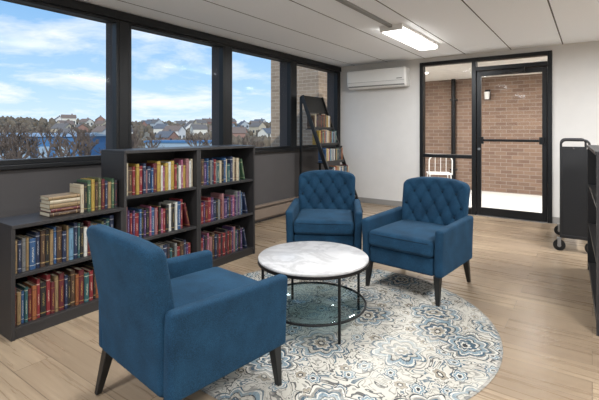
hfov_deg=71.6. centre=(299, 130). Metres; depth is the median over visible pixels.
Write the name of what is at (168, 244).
book
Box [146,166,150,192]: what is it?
book
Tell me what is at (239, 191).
book
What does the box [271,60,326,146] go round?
wall
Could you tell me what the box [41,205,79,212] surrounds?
book
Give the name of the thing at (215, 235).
book
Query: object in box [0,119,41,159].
bare tree
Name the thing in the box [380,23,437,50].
ceiling light
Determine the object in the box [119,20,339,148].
trim
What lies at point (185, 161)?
book
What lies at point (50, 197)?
book
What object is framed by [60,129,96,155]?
bare tree
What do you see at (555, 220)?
baseboard
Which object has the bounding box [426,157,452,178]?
patio chair
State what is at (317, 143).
shelf
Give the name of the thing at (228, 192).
book
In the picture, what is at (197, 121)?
house
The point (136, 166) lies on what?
book
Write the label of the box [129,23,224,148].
window
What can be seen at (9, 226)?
bookcase
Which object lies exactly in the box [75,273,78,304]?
book
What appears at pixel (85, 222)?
book
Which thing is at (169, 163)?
book
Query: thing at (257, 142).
bare tree
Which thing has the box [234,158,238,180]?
book
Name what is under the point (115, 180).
book
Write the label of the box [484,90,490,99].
wall lantern
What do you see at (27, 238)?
book
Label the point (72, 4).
trim
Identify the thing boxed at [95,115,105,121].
house
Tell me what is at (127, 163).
book
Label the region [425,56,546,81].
soffit
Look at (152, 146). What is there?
bare tree
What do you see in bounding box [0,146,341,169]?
trim
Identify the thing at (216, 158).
book
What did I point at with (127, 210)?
book
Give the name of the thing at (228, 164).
book
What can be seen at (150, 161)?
book
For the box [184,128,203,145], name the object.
bare tree
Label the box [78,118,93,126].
house
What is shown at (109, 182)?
book
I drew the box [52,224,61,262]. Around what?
book
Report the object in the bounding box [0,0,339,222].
wall
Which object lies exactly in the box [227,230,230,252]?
book
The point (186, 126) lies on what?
house
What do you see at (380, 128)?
wall
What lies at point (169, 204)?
book
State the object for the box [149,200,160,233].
book
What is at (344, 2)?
conduit
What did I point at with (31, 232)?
book
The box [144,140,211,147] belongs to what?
warehouse
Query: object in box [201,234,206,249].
book
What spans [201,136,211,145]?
bare tree
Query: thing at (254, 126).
house
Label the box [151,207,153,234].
book
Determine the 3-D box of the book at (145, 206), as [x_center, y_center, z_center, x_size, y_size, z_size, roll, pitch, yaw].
[-1.226,0.709,3.308,0.137,0.231,0.014,0,0,35]
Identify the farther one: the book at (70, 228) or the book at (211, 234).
the book at (211, 234)
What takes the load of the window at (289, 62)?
in the wall at (276, 173)
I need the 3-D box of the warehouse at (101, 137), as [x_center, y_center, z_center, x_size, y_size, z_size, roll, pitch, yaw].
[-75.947,3.445,98.987,55.000,6.000,15.000,0,0,0]
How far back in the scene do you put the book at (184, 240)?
3.54 m
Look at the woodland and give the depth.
197.67 m
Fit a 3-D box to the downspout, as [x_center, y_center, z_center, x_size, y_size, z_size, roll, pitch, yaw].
[3.323,0.070,8.944,0.120,2.370,0.148,0,0,35]
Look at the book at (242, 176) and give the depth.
4.13 m
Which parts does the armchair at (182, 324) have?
leg, backrest, armrest, armrest, leg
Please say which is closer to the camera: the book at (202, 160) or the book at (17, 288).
the book at (17, 288)
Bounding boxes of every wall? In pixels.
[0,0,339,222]
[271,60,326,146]
[340,41,598,216]
[425,74,541,195]
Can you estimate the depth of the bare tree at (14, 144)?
33.29 m
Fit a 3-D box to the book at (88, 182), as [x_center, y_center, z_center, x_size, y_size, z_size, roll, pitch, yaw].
[-1.523,0.452,2.932,0.151,0.215,0.026,0,0,35]
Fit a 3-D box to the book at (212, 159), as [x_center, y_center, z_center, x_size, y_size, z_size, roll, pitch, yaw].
[-0.852,0.368,3.850,0.149,0.233,0.019,0,0,35]
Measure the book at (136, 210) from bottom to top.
0.221 m
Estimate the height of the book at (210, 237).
0.207 m
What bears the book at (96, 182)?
on the bookcase at (9, 226)
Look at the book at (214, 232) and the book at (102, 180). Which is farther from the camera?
the book at (214, 232)
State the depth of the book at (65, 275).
2.74 m
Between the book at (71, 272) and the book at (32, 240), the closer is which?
the book at (32, 240)
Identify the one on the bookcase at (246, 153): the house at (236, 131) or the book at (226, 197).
the book at (226, 197)
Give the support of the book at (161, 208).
on the bookcase at (114, 162)
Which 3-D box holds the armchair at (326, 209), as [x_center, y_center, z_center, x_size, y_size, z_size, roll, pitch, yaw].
[0.249,0.823,3.974,0.675,0.832,0.777,0,0,6]
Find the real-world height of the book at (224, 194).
0.196 m
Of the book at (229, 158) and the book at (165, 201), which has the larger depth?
the book at (229, 158)
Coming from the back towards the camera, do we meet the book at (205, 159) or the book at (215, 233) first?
the book at (215, 233)
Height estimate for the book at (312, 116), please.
0.197 m
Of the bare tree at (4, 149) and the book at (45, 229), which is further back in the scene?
the bare tree at (4, 149)
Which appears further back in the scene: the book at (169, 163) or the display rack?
the display rack
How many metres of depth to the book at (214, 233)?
3.86 m
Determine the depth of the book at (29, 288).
2.57 m
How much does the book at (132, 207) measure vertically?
0.222 m
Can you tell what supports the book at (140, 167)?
on the bookcase at (114, 162)
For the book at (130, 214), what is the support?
on the bookcase at (114, 162)
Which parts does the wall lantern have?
lamp shade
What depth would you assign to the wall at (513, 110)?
8.54 m
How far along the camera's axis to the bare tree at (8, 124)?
43.78 m
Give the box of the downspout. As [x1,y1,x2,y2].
[450,79,456,178]
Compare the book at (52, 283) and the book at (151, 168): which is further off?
the book at (151, 168)
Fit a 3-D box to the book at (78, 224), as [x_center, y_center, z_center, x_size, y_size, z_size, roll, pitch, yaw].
[-1.557,0.744,2.858,0.156,0.232,0.015,0,0,35]
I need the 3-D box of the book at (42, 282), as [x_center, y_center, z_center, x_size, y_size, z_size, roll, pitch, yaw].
[-1.677,1.068,2.669,0.136,0.214,0.035,0,0,35]
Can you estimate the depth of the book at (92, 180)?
2.91 m
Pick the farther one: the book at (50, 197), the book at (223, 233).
the book at (223, 233)
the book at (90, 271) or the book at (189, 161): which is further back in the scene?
the book at (189, 161)
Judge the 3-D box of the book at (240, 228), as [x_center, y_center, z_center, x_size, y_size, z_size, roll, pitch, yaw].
[-0.630,1.069,4.150,0.137,0.211,0.028,0,0,35]
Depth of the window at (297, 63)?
7.37 m
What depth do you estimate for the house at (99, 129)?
152.28 m
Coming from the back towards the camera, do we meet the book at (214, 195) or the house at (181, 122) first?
the house at (181, 122)
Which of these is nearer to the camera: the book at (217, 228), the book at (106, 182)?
the book at (106, 182)
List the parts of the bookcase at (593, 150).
shelf, shelf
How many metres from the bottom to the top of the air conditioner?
0.313 m
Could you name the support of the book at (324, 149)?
on the display rack
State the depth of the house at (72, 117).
251.03 m
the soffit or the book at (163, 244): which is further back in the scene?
the soffit
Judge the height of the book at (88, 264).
0.252 m
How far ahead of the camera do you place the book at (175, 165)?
3.46 m
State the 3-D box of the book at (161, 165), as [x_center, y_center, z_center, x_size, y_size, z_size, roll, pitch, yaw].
[-1.171,0.382,3.401,0.148,0.205,0.017,0,0,35]
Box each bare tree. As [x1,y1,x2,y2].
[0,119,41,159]
[0,121,27,159]
[4,133,57,159]
[4,136,91,158]
[19,125,57,157]
[44,128,89,156]
[50,125,98,155]
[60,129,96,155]
[132,125,139,147]
[132,135,142,148]
[133,132,162,147]
[147,142,164,147]
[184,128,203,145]
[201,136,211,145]
[237,135,260,144]
[252,141,265,146]
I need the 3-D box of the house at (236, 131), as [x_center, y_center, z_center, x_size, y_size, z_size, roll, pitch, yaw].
[-23.469,1.381,155.834,6.901,6.876,5.800,0,0,-7]
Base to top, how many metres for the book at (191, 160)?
0.242 m
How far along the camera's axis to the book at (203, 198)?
3.77 m
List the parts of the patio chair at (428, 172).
seat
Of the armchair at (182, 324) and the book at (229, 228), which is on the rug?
the armchair at (182, 324)
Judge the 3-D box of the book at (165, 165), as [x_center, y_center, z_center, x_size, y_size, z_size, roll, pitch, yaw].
[-1.137,0.373,3.431,0.140,0.223,0.030,0,0,35]
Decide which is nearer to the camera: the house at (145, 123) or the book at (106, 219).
the book at (106, 219)
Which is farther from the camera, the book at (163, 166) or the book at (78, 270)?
the book at (163, 166)
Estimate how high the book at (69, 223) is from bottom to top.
0.240 m
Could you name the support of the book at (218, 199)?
on the bookcase at (246, 153)
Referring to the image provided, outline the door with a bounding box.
[477,65,546,221]
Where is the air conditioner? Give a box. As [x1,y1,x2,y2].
[347,67,409,89]
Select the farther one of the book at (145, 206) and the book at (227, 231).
the book at (227, 231)
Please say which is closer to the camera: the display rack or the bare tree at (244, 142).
the display rack
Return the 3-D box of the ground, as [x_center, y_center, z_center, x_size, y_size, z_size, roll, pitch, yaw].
[-117.590,-0.372,217.566,430.000,13.634,620.000,0,0,35]
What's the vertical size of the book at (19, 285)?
0.214 m
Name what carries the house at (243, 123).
on the ground
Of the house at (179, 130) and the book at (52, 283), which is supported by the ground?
the house at (179, 130)
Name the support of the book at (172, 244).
in the bookcase at (114, 162)
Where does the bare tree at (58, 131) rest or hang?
on the ground
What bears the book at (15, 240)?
on the bookcase at (9, 226)
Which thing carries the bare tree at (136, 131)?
on the ground
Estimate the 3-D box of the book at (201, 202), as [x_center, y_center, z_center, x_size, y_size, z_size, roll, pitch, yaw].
[-0.927,0.733,3.741,0.154,0.183,0.035,0,0,35]
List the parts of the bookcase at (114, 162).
shelf, shelf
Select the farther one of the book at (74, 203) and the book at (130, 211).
the book at (130, 211)
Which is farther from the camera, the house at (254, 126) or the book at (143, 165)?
the house at (254, 126)
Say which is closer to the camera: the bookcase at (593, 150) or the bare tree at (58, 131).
the bookcase at (593, 150)
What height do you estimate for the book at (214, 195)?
0.233 m
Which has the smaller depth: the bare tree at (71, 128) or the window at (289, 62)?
the window at (289, 62)
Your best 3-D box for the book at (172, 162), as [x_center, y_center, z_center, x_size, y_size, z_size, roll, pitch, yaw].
[-1.118,0.366,3.490,0.166,0.237,0.036,0,0,35]
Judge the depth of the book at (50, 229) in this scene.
2.67 m
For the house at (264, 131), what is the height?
5.476 m
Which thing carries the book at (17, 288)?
in the bookcase at (9, 226)
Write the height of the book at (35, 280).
0.244 m
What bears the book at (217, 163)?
on the bookcase at (246, 153)
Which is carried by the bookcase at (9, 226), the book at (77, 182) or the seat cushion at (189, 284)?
the book at (77, 182)
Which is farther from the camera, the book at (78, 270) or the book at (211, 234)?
the book at (211, 234)
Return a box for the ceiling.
[78,0,598,66]
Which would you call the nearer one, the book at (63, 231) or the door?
the book at (63, 231)
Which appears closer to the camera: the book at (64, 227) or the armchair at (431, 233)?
the book at (64, 227)
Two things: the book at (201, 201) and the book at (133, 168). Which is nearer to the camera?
the book at (133, 168)
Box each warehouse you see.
[0,133,105,158]
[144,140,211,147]
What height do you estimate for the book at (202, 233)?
0.248 m
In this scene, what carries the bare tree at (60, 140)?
on the ground
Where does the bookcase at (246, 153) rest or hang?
on the floor
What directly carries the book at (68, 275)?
in the bookcase at (9, 226)
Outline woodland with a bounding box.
[0,116,270,146]
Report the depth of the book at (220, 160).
3.90 m
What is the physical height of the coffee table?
0.418 m
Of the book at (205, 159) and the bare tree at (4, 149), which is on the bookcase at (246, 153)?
the book at (205, 159)
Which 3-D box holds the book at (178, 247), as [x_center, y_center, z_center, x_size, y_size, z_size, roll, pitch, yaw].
[-1.074,1.075,3.533,0.139,0.200,0.032,0,0,35]
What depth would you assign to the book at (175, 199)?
3.52 m
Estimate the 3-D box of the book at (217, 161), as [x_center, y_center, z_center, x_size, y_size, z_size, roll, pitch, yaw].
[-0.799,0.381,3.928,0.158,0.207,0.023,0,0,35]
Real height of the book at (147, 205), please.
0.214 m
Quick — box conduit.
[336,0,391,26]
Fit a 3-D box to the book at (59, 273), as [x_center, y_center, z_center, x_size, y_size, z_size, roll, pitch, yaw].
[-1.621,1.053,2.766,0.160,0.242,0.033,0,0,35]
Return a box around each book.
[15,234,25,271]
[15,238,20,272]
[15,240,16,273]
[15,282,27,322]
[15,286,23,323]
[15,287,15,325]
[16,289,20,324]
[19,234,28,270]
[21,283,31,320]
[23,281,36,319]
[24,234,35,269]
[26,229,39,267]
[27,275,39,317]
[30,227,44,266]
[36,272,49,314]
[38,227,48,265]
[39,209,79,216]
[40,197,79,204]
[40,201,79,208]
[40,279,45,316]
[41,192,79,200]
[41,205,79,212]
[43,224,55,263]
[43,226,52,264]
[47,271,57,311]
[49,269,63,310]
[50,280,54,313]
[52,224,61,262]
[55,223,68,260]
[60,266,74,306]
[62,230,65,261]
[63,220,76,258]
[64,273,67,308]
[68,265,83,303]
[68,275,69,307]
[69,227,72,259]
[70,183,83,212]
[74,181,86,211]
[74,220,82,256]
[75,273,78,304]
[76,218,89,255]
[77,179,90,211]
[77,223,79,257]
[80,266,92,300]
[81,178,94,210]
[83,226,86,255]
[83,260,95,298]
[84,271,88,301]
[88,177,100,209]
[91,219,103,224]
[95,181,97,209]
[95,216,108,225]
[99,214,113,227]
[101,178,104,208]
[102,177,113,207]
[105,180,107,208]
[108,181,110,207]
[114,179,116,206]
[127,163,127,195]
[127,209,134,234]
[127,210,128,232]
[128,163,138,194]
[128,166,134,194]
[128,167,131,194]
[128,207,141,237]
[129,213,131,233]
[132,207,143,236]
[135,163,145,193]
[135,213,138,236]
[137,206,148,235]
[139,166,141,193]
[140,205,150,235]
[144,210,145,236]
[145,162,156,191]
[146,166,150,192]
[147,160,160,190]
[147,205,157,233]
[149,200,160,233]
[151,168,152,191]
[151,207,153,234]
[154,208,156,234]
[156,241,169,258]
[157,242,166,258]
[159,160,173,189]
[161,161,170,189]
[161,162,167,189]
[161,165,162,190]
[161,202,170,230]
[161,204,168,231]
[161,208,162,232]
[163,166,164,190]
[163,208,164,231]
[164,200,176,229]
[164,240,176,256]
[168,200,180,228]
[169,198,181,227]
[171,159,182,187]
[171,203,174,230]
[171,239,183,255]
[173,237,185,254]
[174,158,188,187]
[174,164,176,188]
[177,246,179,255]
[178,165,180,188]
[182,202,189,226]
[183,165,184,187]
[186,158,192,186]
[189,161,190,186]
[201,158,207,184]
[201,159,203,184]
[201,196,210,221]
[201,201,204,222]
[201,202,202,223]
[201,231,208,249]
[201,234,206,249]
[202,230,213,258]
[204,162,206,184]
[204,196,212,220]
[205,201,207,222]
[207,158,213,183]
[208,160,211,183]
[208,163,209,183]
[209,236,211,251]
[211,192,223,218]
[212,157,225,181]
[212,231,224,255]
[213,198,217,219]
[213,200,215,220]
[214,159,215,183]
[214,232,222,255]
[214,233,218,257]
[214,234,216,257]
[215,227,226,254]
[215,233,220,256]
[216,160,221,182]
[217,163,218,182]
[218,199,219,219]
[220,156,232,180]
[220,160,223,182]
[220,199,221,218]
[222,225,232,251]
[224,194,233,215]
[224,196,228,217]
[224,198,226,217]
[225,190,237,214]
[225,225,234,251]
[227,163,229,181]
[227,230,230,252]
[227,231,228,253]
[228,224,239,249]
[229,196,230,216]
[230,189,240,214]
[231,197,232,215]
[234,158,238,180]
[234,162,235,180]
[234,197,235,215]
[235,229,236,250]
[239,159,244,179]
[240,227,246,247]
[240,228,241,249]
[242,192,247,212]
[307,115,314,128]
[312,130,320,144]
[318,148,326,162]
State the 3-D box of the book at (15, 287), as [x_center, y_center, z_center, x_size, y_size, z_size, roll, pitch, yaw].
[-1.778,1.059,2.544,0.165,0.231,0.016,0,0,35]
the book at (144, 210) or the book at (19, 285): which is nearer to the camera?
the book at (19, 285)
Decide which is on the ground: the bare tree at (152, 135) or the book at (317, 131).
the bare tree at (152, 135)
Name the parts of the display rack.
frame, frame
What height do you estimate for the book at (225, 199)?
0.180 m
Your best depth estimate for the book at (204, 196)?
3.79 m
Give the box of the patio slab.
[469,190,541,212]
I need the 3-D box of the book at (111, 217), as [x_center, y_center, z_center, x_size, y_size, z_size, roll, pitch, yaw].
[-1.419,0.736,3.050,0.147,0.247,0.033,0,0,35]
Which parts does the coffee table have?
leg, leg, frame, leg, leg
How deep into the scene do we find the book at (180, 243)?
3.52 m
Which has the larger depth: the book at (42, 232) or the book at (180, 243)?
the book at (180, 243)
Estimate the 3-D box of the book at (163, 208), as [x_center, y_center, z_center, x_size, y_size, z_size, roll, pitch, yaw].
[-1.156,0.729,3.417,0.140,0.190,0.025,0,0,35]
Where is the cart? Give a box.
[553,138,590,252]
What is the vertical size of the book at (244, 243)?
0.210 m
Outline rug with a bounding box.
[200,268,502,399]
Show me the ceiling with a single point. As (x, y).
(331, 32)
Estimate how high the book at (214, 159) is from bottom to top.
0.223 m
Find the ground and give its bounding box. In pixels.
[0,122,254,159]
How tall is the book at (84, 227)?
0.200 m
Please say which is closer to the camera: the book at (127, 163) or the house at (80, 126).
the book at (127, 163)
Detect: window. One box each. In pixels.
[0,0,118,165]
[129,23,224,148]
[231,46,291,150]
[296,62,337,147]
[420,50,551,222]
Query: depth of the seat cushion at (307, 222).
3.62 m
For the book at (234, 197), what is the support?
on the bookcase at (246, 153)
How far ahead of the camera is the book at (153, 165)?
3.31 m
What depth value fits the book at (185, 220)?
3.56 m
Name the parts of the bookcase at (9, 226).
shelf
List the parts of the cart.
panel, frame, foot rail, panel, frame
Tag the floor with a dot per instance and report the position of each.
(537, 296)
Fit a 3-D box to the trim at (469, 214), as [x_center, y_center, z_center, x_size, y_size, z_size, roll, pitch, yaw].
[2.720,1.241,6.189,1.810,0.008,0.230,0,0,35]
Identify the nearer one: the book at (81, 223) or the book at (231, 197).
the book at (81, 223)
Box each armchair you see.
[86,224,287,399]
[286,170,362,249]
[362,177,472,306]
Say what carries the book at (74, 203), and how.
on the book at (77, 206)
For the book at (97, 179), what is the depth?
2.95 m
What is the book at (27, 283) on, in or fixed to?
in the bookcase at (9, 226)
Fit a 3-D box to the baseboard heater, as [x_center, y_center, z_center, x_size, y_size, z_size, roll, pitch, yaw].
[-1.869,1.123,3.742,0.069,0.245,8.960,0,0,35]
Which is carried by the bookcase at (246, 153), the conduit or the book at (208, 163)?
the book at (208, 163)
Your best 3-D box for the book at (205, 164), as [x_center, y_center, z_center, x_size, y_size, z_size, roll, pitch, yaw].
[-0.904,0.385,3.774,0.144,0.199,0.034,0,0,35]
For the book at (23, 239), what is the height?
0.204 m
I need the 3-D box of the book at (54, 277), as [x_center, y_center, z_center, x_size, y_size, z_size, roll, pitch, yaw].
[-1.645,1.059,2.746,0.165,0.231,0.025,0,0,35]
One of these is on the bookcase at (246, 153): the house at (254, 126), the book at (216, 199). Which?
the book at (216, 199)
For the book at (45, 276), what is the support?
in the bookcase at (9, 226)
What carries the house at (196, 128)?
on the ground
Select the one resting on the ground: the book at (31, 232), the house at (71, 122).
the house at (71, 122)
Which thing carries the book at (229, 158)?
on the bookcase at (246, 153)
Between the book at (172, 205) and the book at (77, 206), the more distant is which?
the book at (172, 205)
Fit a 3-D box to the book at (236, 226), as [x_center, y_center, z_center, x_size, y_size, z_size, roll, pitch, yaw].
[-0.649,1.055,4.133,0.154,0.239,0.020,0,0,35]
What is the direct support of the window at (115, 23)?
in the wall at (276, 173)
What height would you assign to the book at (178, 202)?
0.231 m
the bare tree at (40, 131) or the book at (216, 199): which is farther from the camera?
the bare tree at (40, 131)
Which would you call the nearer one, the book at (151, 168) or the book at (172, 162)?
the book at (151, 168)
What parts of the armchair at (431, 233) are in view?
leg, armrest, seat, backrest, leg, armrest, leg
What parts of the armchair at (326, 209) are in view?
armrest, seat, backrest, armrest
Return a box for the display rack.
[299,95,362,212]
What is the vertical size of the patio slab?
0.190 m
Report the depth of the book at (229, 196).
4.00 m
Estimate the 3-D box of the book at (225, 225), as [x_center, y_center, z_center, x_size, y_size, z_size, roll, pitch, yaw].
[-0.687,1.054,4.081,0.137,0.241,0.024,0,0,35]
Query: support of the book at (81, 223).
on the bookcase at (9, 226)
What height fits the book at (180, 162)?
0.240 m
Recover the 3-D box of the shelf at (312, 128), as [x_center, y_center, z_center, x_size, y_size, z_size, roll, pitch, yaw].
[0.308,-0.041,6.409,0.170,0.039,0.518,0,0,35]
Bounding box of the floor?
[0,202,598,399]
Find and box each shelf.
[306,127,332,129]
[311,142,337,145]
[317,159,343,163]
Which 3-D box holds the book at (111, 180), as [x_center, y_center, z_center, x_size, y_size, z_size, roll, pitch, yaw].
[-1.422,0.455,3.075,0.151,0.210,0.022,0,0,35]
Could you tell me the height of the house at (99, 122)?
5.476 m
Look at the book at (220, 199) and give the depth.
3.88 m
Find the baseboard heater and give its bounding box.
[255,196,298,220]
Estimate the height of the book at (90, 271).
0.203 m
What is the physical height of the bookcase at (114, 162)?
1.100 m
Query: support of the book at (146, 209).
on the bookcase at (114, 162)
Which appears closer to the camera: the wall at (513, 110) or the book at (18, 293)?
the book at (18, 293)
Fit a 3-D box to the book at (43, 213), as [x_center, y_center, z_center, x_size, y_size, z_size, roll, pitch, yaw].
[-1.618,0.545,2.802,0.156,0.028,0.193,0,0,35]
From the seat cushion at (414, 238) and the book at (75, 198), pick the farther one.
the seat cushion at (414, 238)
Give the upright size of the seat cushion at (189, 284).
0.150 m
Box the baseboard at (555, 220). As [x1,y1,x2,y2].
[358,197,559,223]
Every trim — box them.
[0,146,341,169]
[36,0,340,71]
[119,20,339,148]
[469,214,551,223]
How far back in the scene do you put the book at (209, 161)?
3.78 m
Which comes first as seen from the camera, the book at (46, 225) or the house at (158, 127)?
the book at (46, 225)
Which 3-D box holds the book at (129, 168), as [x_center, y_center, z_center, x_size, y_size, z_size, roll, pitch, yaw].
[-1.335,0.379,3.174,0.151,0.211,0.032,0,0,35]
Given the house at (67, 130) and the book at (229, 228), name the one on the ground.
the house at (67, 130)
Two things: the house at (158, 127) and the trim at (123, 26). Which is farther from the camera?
the house at (158, 127)
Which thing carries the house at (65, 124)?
on the ground
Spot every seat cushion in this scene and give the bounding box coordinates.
[170,267,256,307]
[294,209,353,235]
[369,219,446,257]
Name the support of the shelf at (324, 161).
attached to the display rack
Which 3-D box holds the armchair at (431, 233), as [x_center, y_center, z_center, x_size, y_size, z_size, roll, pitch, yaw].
[0.986,0.823,3.386,0.675,0.832,0.777,0,0,41]
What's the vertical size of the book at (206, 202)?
0.187 m
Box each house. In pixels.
[51,122,74,132]
[56,127,76,132]
[57,119,75,126]
[61,114,76,123]
[76,123,87,130]
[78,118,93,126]
[91,124,105,134]
[94,119,105,125]
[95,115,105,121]
[142,120,151,126]
[150,118,163,127]
[153,122,169,133]
[155,129,178,139]
[162,124,185,138]
[173,120,185,124]
[183,122,191,128]
[189,123,207,134]
[194,118,206,124]
[232,126,245,138]
[237,120,248,128]
[248,121,266,134]
[258,127,270,136]
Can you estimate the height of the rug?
0.006 m
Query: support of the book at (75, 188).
on the bookcase at (9, 226)
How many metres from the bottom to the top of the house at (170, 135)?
5.476 m
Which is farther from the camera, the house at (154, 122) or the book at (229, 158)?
the house at (154, 122)
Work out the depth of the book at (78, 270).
2.83 m
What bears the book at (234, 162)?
on the bookcase at (246, 153)
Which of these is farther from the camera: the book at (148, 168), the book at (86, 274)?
the book at (148, 168)
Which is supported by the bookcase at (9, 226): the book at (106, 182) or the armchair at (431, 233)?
the book at (106, 182)
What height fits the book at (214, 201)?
0.186 m
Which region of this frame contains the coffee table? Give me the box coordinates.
[258,241,368,343]
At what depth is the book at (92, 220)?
2.98 m
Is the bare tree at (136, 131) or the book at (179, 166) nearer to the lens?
the book at (179, 166)
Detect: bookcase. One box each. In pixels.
[0,206,123,341]
[101,147,198,252]
[186,145,255,266]
[587,145,598,335]
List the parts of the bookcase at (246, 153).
shelf, shelf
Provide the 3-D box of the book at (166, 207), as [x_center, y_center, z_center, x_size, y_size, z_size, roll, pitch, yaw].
[-1.136,0.717,3.437,0.143,0.216,0.027,0,0,35]
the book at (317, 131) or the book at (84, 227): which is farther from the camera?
the book at (317, 131)
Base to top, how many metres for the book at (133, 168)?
0.212 m
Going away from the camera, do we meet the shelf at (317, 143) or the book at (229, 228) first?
the book at (229, 228)
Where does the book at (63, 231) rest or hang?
on the bookcase at (9, 226)
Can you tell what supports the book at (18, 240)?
on the bookcase at (9, 226)
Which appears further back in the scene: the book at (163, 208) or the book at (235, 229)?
the book at (235, 229)
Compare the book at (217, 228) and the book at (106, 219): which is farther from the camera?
the book at (217, 228)
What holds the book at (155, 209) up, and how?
on the bookcase at (114, 162)
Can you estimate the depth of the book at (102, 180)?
2.97 m
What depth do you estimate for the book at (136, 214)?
3.18 m
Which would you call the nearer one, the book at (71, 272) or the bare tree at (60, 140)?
the book at (71, 272)
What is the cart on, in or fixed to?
on the floor
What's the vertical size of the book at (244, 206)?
0.210 m
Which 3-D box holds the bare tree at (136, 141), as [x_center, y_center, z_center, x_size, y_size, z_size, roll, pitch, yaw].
[-20.735,3.304,49.957,2.784,6.382,5.306,0,0,-32]
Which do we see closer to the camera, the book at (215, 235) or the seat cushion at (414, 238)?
the seat cushion at (414, 238)
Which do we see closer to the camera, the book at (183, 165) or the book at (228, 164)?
the book at (183, 165)

